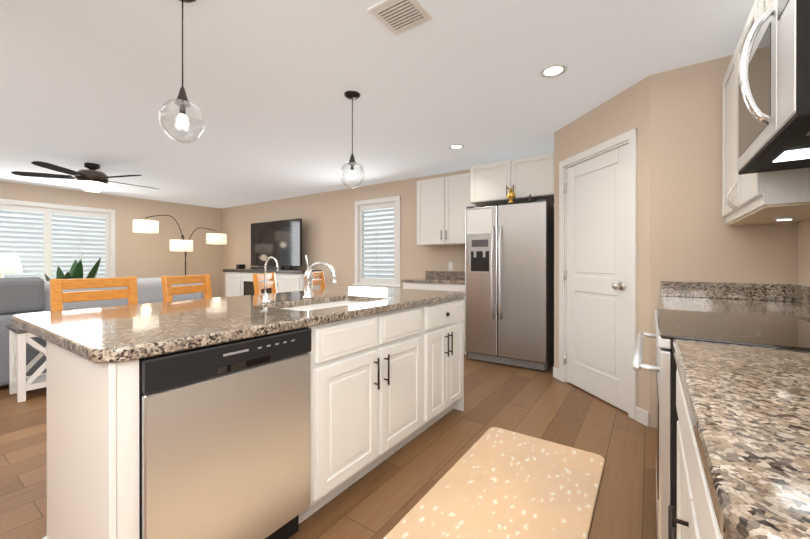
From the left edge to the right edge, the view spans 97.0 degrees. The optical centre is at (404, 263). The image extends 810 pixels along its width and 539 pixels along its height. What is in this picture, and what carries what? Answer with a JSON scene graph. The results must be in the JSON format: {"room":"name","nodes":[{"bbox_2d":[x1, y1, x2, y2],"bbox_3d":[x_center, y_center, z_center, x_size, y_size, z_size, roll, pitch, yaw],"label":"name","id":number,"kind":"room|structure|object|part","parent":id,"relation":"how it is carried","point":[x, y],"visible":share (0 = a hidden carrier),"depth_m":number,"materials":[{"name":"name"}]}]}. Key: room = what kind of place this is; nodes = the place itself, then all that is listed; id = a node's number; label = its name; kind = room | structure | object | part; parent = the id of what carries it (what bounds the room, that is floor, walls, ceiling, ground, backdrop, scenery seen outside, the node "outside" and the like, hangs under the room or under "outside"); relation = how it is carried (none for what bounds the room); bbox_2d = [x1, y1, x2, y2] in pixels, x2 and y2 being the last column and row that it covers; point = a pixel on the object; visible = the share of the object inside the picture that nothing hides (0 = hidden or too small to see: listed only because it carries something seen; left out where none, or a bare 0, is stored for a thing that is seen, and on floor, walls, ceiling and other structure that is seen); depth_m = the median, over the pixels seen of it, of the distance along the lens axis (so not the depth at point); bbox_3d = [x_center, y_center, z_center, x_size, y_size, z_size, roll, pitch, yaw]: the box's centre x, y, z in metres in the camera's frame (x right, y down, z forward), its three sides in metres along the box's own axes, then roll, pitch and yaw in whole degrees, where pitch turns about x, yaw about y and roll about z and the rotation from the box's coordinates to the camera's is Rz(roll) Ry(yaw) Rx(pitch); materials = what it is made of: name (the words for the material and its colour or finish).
{"room":"kitchen","nodes":[
{"label":"kitchen","id":0,"kind":"room"},
{"bbox_2d":[0,181,220,297],"bbox_3d":[-6.531,-0.090,5.666,0.120,2.440,7.510,0,0,34],"label":"wall","id":1,"kind":"structure","parent":0,"point":[145,255],"depth_m":7.44,"materials":[{"name":"beige paint"}]},
{"bbox_2d":[0,199,115,280],"bbox_3d":[-6.160,-0.283,6.169,0.165,1.485,1.910,0,0,34],"label":"window","id":2,"kind":"structure","parent":1,"relation":"in","point":[47,210],"depth_m":6.24,"materials":[{"name":"white"}]},
{"bbox_2d":[0,354,656,538],"bbox_3d":[-2.098,1.186,2.638,10.860,0.100,7.510,0,0,34],"label":"floor","id":3,"kind":"structure","parent":0,"point":[383,498],"depth_m":2.13,"materials":[{"name":"brown wood"}]},
{"bbox_2d":[6,324,45,402],"bbox_3d":[-3.176,0.835,3.187,0.390,0.600,0.450,0,0,34],"label":"end table","id":4,"kind":"object","parent":3,"relation":"on","point":[21,383],"visible":0.58,"depth_m":3.00,"materials":[{"name":"white painted wood"}]},
{"bbox_2d":[38,253,100,280],"bbox_3d":[-5.326,0.474,5.786,0.829,1.312,0.790,0,0,34],"label":"plant","id":5,"kind":"object","parent":3,"relation":"on","point":[75,271],"visible":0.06,"depth_m":5.82,"materials":[{"name":"green plant"}]},
{"bbox_2d":[49,276,137,310],"bbox_3d":[-1.721,0.613,2.093,0.444,1.049,0.420,0,0,31],"label":"bar stool","id":6,"kind":"object","parent":3,"relation":"on","point":[58,297],"visible":0.15,"depth_m":2.16,"materials":[{"name":"brown wood"}]},
{"bbox_2d":[0,277,219,386],"bbox_3d":[-3.842,0.633,3.647,0.980,1.003,3.670,0,0,34],"label":"sofa","id":7,"kind":"object","parent":3,"relation":"on","point":[21,295],"visible":0.23,"depth_m":3.39,"materials":[{"name":"grey fabric"}]},
{"bbox_2d":[133,215,226,274],"bbox_3d":[-4.530,0.083,7.345,0.490,2.088,1.740,0,0,34],"label":"arc floor lamp","id":8,"kind":"object","parent":3,"relation":"on","point":[145,226],"visible":0.88,"depth_m":7.08,"materials":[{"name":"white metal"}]},
{"bbox_2d":[161,274,211,301],"bbox_3d":[-1.427,0.612,2.628,0.444,1.049,0.420,0,0,12],"label":"bar stool","id":9,"kind":"object","parent":3,"relation":"on","point":[168,290],"visible":0.19,"depth_m":2.63,"materials":[{"name":"brown wood"}]},
{"bbox_2d":[139,327,310,538],"bbox_3d":[-0.790,0.705,1.403,0.576,0.868,0.596,0,0,34],"label":"dishwasher","id":10,"kind":"object","parent":3,"relation":"on","point":[225,440],"visible":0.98,"depth_m":1.20,"materials":[{"name":"silver metal"}]},
{"bbox_2d":[42,295,464,538],"bbox_3d":[-0.542,0.695,2.106,1.003,0.884,2.206,0,0,34],"label":"kitchen island","id":11,"kind":"object","parent":3,"relation":"on","point":[387,371],"depth_m":1.57,"materials":[{"name":"white wood"}]},
{"bbox_2d":[11,287,464,366],"bbox_3d":[-0.622,0.242,2.162,1.153,0.038,2.246,0,0,34],"label":"island countertop","id":12,"kind":"structure","parent":11,"relation":"on","point":[88,334],"depth_m":1.45,"materials":[{"name":"brown stone"}]},
{"bbox_2d":[259,257,278,302],"bbox_3d":[-0.752,0.093,1.994,0.136,0.260,0.050,0,0,34],"label":"faucet","id":13,"kind":"object","parent":12,"relation":"on","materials":[{"name":"silver metal"}]},
{"bbox_2d":[299,255,336,298],"bbox_3d":[-0.534,0.085,2.234,0.254,0.276,0.080,0,0,34],"label":"faucet","id":14,"kind":"object","parent":12,"relation":"on","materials":[{"name":"silver metal"}]},
{"bbox_2d":[252,272,277,294],"bbox_3d":[-1.046,0.611,3.181,0.444,1.049,0.420,0,0,0],"label":"bar stool","id":15,"kind":"object","parent":3,"relation":"on","point":[259,285],"visible":0.17,"depth_m":3.10,"materials":[{"name":"brown wood"}]},
{"bbox_2d":[223,269,320,296],"bbox_3d":[-2.753,0.627,7.207,2.580,1.000,0.456,0,0,34],"label":"tv console","id":16,"kind":"object","parent":3,"relation":"on","point":[239,282],"visible":0.38,"depth_m":7.07,"materials":[{"name":"white painted wood"},{"name":"dark wood"}]},
{"bbox_2d":[236,218,301,269],"bbox_3d":[-2.760,-0.353,7.212,2.020,0.959,0.280,0,0,34],"label":"tv","id":17,"kind":"object","parent":16,"relation":"on","point":[280,241],"visible":0.98,"depth_m":7.00,"materials":[{"name":"black plastic"}]},
{"bbox_2d":[312,271,325,288],"bbox_3d":[-0.724,0.610,3.654,0.444,1.049,0.420,0,0,7],"label":"bar stool","id":18,"kind":"object","parent":3,"relation":"on","point":[321,280],"visible":0.08,"depth_m":3.77,"materials":[{"name":"brown wood"}]},
{"bbox_2d":[401,271,466,354],"bbox_3d":[0.531,0.625,4.834,0.981,1.014,0.671,0,0,34],"label":"base cabinet","id":19,"kind":"object","parent":3,"relation":"on","point":[444,280],"visible":0.1,"depth_m":4.70,"materials":[{"name":"white wood"}]},
{"bbox_2d":[383,427,604,538],"bbox_3d":[0.356,1.130,1.505,0.690,0.015,1.870,0,0,34],"label":"kitchen mat","id":20,"kind":"object","parent":3,"relation":"on","point":[495,483],"visible":0.96,"depth_m":1.73,"materials":[{"name":"beige fabric"}]},
{"bbox_2d":[465,199,553,370],"bbox_3d":[1.264,0.228,4.208,0.910,1.780,0.819,0,0,34],"label":"fridge","id":21,"kind":"object","parent":3,"relation":"on","point":[509,284],"visible":1,"depth_m":3.89,"materials":[{"name":"grey metal"}]},
{"bbox_2d":[506,187,515,202],"bbox_3d":[1.168,-0.749,3.938,0.102,0.172,0.100,0,0,34],"label":"vase","id":22,"kind":"object","parent":21,"relation":"on","point":[511,195],"visible":1,"depth_m":3.91,"materials":[{"name":"gold metal"}]},
{"bbox_2d":[632,309,809,538],"bbox_3d":[1.241,0.519,1.232,0.753,1.200,0.746,0,0,34],"label":"range","id":23,"kind":"object","parent":3,"relation":"on","point":[778,332],"visible":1,"depth_m":1.10,"materials":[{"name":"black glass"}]},
{"bbox_2d":[660,281,809,317],"bbox_3d":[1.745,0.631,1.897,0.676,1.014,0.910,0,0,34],"label":"countertop","id":24,"kind":"structure","parent":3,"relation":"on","point":[790,300],"depth_m":2.10,"materials":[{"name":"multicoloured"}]},
{"bbox_2d":[668,339,809,538],"bbox_3d":[0.802,0.633,0.519,0.676,1.014,0.917,0,0,34],"label":"base cabinet","id":25,"kind":"object","parent":3,"relation":"on","point":[743,445],"visible":1,"depth_m":0.52,"materials":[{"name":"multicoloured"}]},
{"bbox_3d":[-6.104,0.821,5.406,0.540,0.620,0.540,0,0,34],"label":"table lamp","id":26,"kind":"object","parent":3,"relation":"on","visible":0},
{"bbox_2d":[0,253,22,277],"bbox_3d":[-6.104,0.181,5.405,0.460,0.660,0.460,0,0,34],"label":"table lamp","id":27,"kind":"object","parent":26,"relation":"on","point":[9,262],"visible":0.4,"depth_m":5.36,"materials":[{"name":"white fabric"}]},
{"bbox_2d":[0,0,754,208],"bbox_3d":[-2.098,-1.354,2.633,10.860,0.100,7.510,0,0,34],"label":"ceiling","id":28,"kind":"structure","parent":0,"point":[267,84],"depth_m":2.58,"materials":[{"name":"white paint"}]},
{"bbox_2d":[11,161,156,191],"bbox_3d":[-4.109,-1.125,4.793,1.521,0.365,1.473,0,0,34],"label":"ceiling fan","id":29,"kind":"object","parent":28,"relation":"hanging from","point":[91,179],"visible":1,"depth_m":4.61,"materials":[{"name":"brown metal"}]},
{"bbox_2d":[159,0,204,142],"bbox_3d":[-1.066,-0.940,1.716,0.190,0.723,0.190,0,0,34],"label":"pendant light","id":30,"kind":"object","parent":28,"relation":"hanging from","point":[182,101],"visible":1,"depth_m":1.71,"materials":[{"name":"clear glass"}]},
{"bbox_3d":[-1.066,-0.679,1.716,0.190,0.199,0.190,0,0,34],"label":"lamp shade","id":31,"kind":"part","parent":30,"relation":"part of","materials":[{"name":"clear glass"}]},
{"bbox_2d":[340,91,364,187],"bbox_3d":[-0.407,-0.943,2.768,0.190,0.723,0.190,0,0,34],"label":"pendant light","id":32,"kind":"object","parent":28,"relation":"hanging from","point":[352,95],"visible":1,"depth_m":2.76,"materials":[{"name":"clear glass"}]},
{"bbox_3d":[-0.407,-0.681,2.768,0.190,0.199,0.190,0,0,34],"label":"lamp shade","id":33,"kind":"part","parent":32,"relation":"part of","materials":[{"name":"clear glass"}]},
{"bbox_2d":[367,0,432,34],"bbox_3d":[-0.021,-1.294,1.861,0.250,0.015,0.250,0,0,34],"label":"ceiling vent","id":34,"kind":"object","parent":28,"relation":"in","point":[395,17],"visible":1,"depth_m":1.85,"materials":[{"name":"white metal"}]},
{"bbox_2d":[449,144,463,148],"bbox_3d":[0.575,-1.302,4.009,0.170,0.007,0.170,0,0,34],"label":"recessed light","id":35,"kind":"object","parent":28,"relation":"in","point":[456,146],"visible":1,"depth_m":4.00,"materials":[{"name":"white plastic"}]},
{"bbox_2d":[540,64,566,77],"bbox_3d":[1.003,-1.299,2.421,0.170,0.007,0.170,0,0,34],"label":"recessed light","id":36,"kind":"object","parent":28,"relation":"in","point":[552,70],"visible":1,"depth_m":2.41,"materials":[{"name":"white plastic"}]},
{"bbox_2d":[221,169,553,296],"bbox_3d":[0.037,-0.090,5.652,10.740,2.440,0.120,0,0,34],"label":"wall","id":37,"kind":"structure","parent":0,"point":[328,227],"depth_m":6.46,"materials":[{"name":"beige paint"}]},
{"bbox_2d":[353,196,401,288],"bbox_3d":[-0.442,-0.303,5.952,1.000,1.525,0.165,0,0,34],"label":"window","id":38,"kind":"structure","parent":37,"relation":"in","point":[375,204],"depth_m":5.91,"materials":[{"name":"white"}]},
{"bbox_2d":[417,173,480,245],"bbox_3d":[0.621,-0.711,4.946,0.900,0.915,0.381,0,0,34],"label":"upper cabinet","id":39,"kind":"object","parent":37,"relation":"attached to","point":[443,203],"visible":0.83,"depth_m":4.83,"materials":[{"name":"white wood"}]},
{"bbox_2d":[448,262,452,269],"bbox_3d":[0.657,0.041,5.150,0.070,0.120,0.008,0,0,34],"label":"electrical outlet plate","id":40,"kind":"object","parent":37,"relation":"attached to","point":[450,265],"visible":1,"depth_m":5.15,"materials":[{"name":"white plastic"}]},
{"bbox_2d":[470,153,553,206],"bbox_3d":[1.358,-0.947,4.277,0.995,0.440,0.651,0,0,34],"label":"upper cabinet","id":41,"kind":"object","parent":37,"relation":"attached to","point":[490,183],"visible":0.79,"depth_m":4.03,"materials":[{"name":"white wood"}]},
{"bbox_2d":[554,75,649,426],"bbox_3d":[1.653,-0.085,3.042,0.120,2.440,1.117,0,0,-11],"label":"wall","id":42,"kind":"structure","parent":0,"point":[626,110],"depth_m":2.61,"materials":[{"name":"beige paint"}]},
{"bbox_2d":[564,144,628,412],"bbox_3d":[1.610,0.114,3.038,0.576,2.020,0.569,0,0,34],"label":"pantry door","id":43,"kind":"structure","parent":42,"relation":"in","point":[596,189],"depth_m":2.98,"materials":[{"name":"white wood"}]},
{"bbox_2d":[559,128,636,419],"bbox_3d":[1.643,0.079,3.042,0.139,2.112,0.904,0,0,-11],"label":"door frame","id":44,"kind":"structure","parent":42,"relation":"attached to","point":[629,137],"depth_m":2.64,"materials":[{"name":"white wood"}]},
{"bbox_2d":[553,367,648,426],"bbox_3d":[-2.668,1.085,3.027,9.240,0.100,7.270,0,0,34],"label":"baseboard","id":45,"kind":"structure","parent":42,"relation":"attached to","point":[642,416],"depth_m":2.54,"materials":[{"name":"white wood"}]},
{"bbox_2d":[650,55,797,427],"bbox_3d":[2.074,-0.083,2.297,0.830,2.440,0.120,0,0,34],"label":"wall","id":46,"kind":"structure","parent":0,"point":[694,237],"depth_m":2.34,"materials":[{"name":"beige paint"}]},
{"bbox_2d":[798,219,809,285],"bbox_3d":[0.705,-0.078,-0.335,0.120,2.440,5.770,0,0,34],"label":"wall","id":47,"kind":"structure","parent":0,"point":[804,253],"depth_m":1.99,"materials":[{"name":"beige paint"}]},
{"bbox_2d":[758,0,772,18],"bbox_3d":[1.402,-0.989,1.119,0.368,0.344,0.752,0,0,34],"label":"upper cabinet","id":48,"kind":"object","parent":47,"relation":"attached to","point":[764,6],"visible":0.1,"depth_m":1.46,"materials":[{"name":"white wood"}]},
{"bbox_2d":[737,0,809,174],"bbox_3d":[1.356,-0.594,1.150,0.473,0.434,0.750,0,0,34],"label":"microwave","id":49,"kind":"object","parent":48,"relation":"attached to","point":[773,105],"visible":1,"depth_m":1.11,"materials":[{"name":"silver metal"}]},
{"bbox_2d":[722,0,809,224],"bbox_3d":[1.872,-0.690,1.807,0.368,0.945,0.910,0,0,34],"label":"upper cabinet","id":50,"kind":"object","parent":47,"relation":"attached to","point":[780,196],"visible":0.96,"depth_m":1.78,"materials":[{"name":"white wood"}]},
{"label":"outside","id":51,"kind":"structure","parent":0,"visible":0},
{"bbox_2d":[0,207,393,278],"bbox_3d":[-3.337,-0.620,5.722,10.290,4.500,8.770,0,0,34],"label":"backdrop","id":52,"kind":"structure","parent":51,"point":[97,221],"depth_m":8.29,"materials":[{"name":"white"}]}
]}

